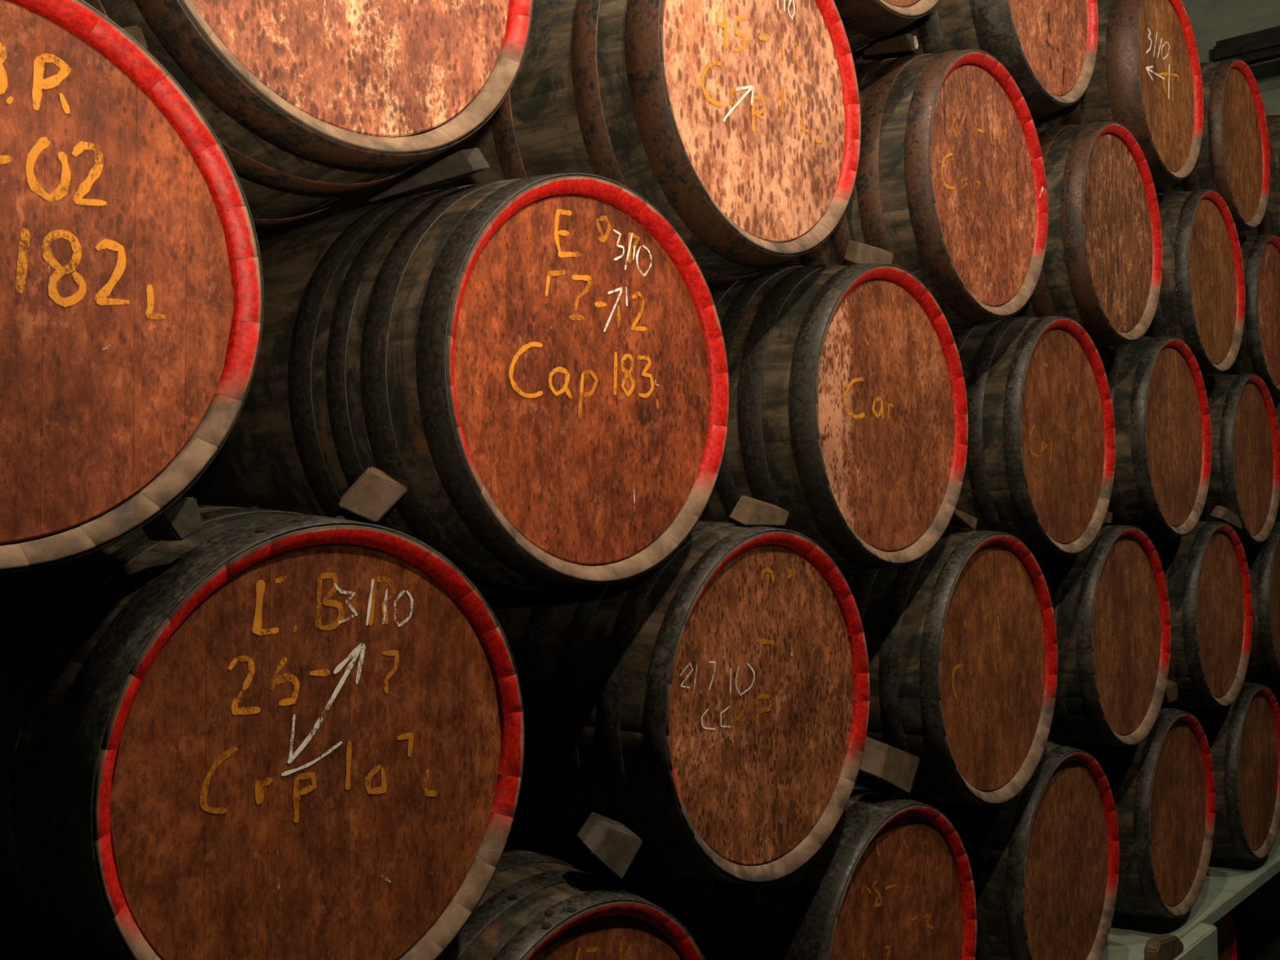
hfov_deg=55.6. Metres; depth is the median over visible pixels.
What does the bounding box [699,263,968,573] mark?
barrel
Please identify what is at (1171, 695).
chock
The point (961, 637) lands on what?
barrel
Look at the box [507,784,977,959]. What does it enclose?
barrel
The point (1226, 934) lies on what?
barrel
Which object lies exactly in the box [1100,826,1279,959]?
support beam
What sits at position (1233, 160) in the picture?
barrel
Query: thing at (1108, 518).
chock
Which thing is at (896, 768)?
chock
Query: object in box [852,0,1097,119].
barrel
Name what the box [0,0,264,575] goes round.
barrel
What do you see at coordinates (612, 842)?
chock
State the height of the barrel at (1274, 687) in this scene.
0.850 m
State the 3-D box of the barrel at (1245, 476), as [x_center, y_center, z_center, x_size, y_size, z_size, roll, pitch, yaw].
[2.174,-0.076,5.646,1.300,0.785,0.785,-2,-3,42]
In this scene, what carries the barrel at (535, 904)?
on the support beam at (1228, 882)
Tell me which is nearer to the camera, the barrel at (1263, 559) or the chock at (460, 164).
the chock at (460, 164)
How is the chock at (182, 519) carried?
on the barrel at (255, 734)
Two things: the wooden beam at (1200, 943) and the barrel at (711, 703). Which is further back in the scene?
the wooden beam at (1200, 943)
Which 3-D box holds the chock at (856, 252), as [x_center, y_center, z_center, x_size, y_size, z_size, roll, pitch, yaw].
[0.565,-0.552,2.993,0.050,0.076,0.193,-2,-3,42]
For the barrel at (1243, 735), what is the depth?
5.08 m
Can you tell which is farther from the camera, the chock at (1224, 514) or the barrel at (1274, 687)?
the barrel at (1274, 687)
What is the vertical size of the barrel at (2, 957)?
0.850 m
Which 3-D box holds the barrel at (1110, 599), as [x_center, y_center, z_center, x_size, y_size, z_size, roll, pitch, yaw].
[1.161,0.535,4.471,1.300,0.788,0.788,-2,-3,42]
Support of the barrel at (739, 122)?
on the barrel at (848, 411)
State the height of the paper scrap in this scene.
0.031 m
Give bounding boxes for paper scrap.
[913,35,918,48]
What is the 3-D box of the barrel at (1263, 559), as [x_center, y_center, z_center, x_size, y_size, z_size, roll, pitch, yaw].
[2.509,0.578,6.002,1.300,0.806,0.806,-2,-3,42]
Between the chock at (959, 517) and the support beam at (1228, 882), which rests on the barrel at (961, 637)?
the chock at (959, 517)
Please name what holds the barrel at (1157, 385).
on the barrel at (1110, 599)
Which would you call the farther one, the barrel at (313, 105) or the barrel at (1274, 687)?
the barrel at (1274, 687)
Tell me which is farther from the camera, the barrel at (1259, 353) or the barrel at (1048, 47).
the barrel at (1259, 353)
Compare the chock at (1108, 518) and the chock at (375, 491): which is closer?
the chock at (375, 491)
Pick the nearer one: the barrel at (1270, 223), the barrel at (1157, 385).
the barrel at (1157, 385)
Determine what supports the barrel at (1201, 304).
on the barrel at (1157, 385)
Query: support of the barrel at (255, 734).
on the barrel at (2, 957)
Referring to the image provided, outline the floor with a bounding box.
[1231,915,1279,959]
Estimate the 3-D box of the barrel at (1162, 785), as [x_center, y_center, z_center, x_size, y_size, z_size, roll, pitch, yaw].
[1.495,1.230,4.842,1.300,0.850,0.850,-2,-3,42]
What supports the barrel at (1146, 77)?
on the barrel at (1201, 304)
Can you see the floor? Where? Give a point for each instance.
(1255, 940)
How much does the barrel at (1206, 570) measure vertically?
0.804 m
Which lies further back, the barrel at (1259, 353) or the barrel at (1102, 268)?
the barrel at (1259, 353)
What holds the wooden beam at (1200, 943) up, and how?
on the floor
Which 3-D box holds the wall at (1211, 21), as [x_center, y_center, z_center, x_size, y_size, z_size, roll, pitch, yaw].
[5.401,-0.536,6.056,6.000,5.630,0.200,-2,-3,42]
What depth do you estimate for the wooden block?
4.05 m
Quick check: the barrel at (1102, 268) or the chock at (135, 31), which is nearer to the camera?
the chock at (135, 31)
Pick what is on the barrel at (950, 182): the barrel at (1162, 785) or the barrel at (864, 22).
the barrel at (864, 22)
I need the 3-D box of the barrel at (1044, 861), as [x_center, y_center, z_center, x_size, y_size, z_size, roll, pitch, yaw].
[0.826,1.200,4.084,1.300,0.830,0.830,-2,-3,42]
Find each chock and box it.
[118,24,147,48]
[142,497,202,540]
[338,466,408,522]
[364,147,488,201]
[577,812,642,879]
[729,495,789,525]
[844,240,893,264]
[858,736,919,793]
[862,33,916,55]
[951,508,977,530]
[1102,511,1112,523]
[1162,680,1177,702]
[1209,505,1242,529]
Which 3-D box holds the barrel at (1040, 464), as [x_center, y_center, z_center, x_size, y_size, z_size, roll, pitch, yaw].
[0.832,-0.118,4.132,1.300,0.798,0.798,-2,-3,42]
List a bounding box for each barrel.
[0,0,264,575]
[0,505,524,959]
[0,955,8,959]
[84,0,533,232]
[181,173,729,595]
[294,0,861,288]
[437,840,705,959]
[483,520,870,884]
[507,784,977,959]
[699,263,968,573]
[768,48,1048,333]
[833,0,940,53]
[842,526,1057,805]
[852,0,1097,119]
[915,740,1119,959]
[947,315,1115,558]
[1006,121,1162,350]
[1032,0,1203,189]
[1035,524,1170,746]
[1059,705,1215,917]
[1097,336,1211,539]
[1142,189,1244,375]
[1150,520,1252,707]
[1155,58,1270,232]
[1169,681,1279,859]
[1199,373,1279,544]
[1213,911,1236,959]
[1217,234,1279,394]
[1237,115,1279,237]
[1241,521,1279,683]
[1257,682,1279,708]
[1270,392,1279,522]
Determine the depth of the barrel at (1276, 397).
5.85 m
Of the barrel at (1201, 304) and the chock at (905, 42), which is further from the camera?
the barrel at (1201, 304)
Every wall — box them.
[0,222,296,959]
[1181,0,1279,115]
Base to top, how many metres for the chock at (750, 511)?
0.068 m
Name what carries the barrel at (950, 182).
on the barrel at (848, 411)
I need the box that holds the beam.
[1208,25,1279,65]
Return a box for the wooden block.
[1143,933,1183,959]

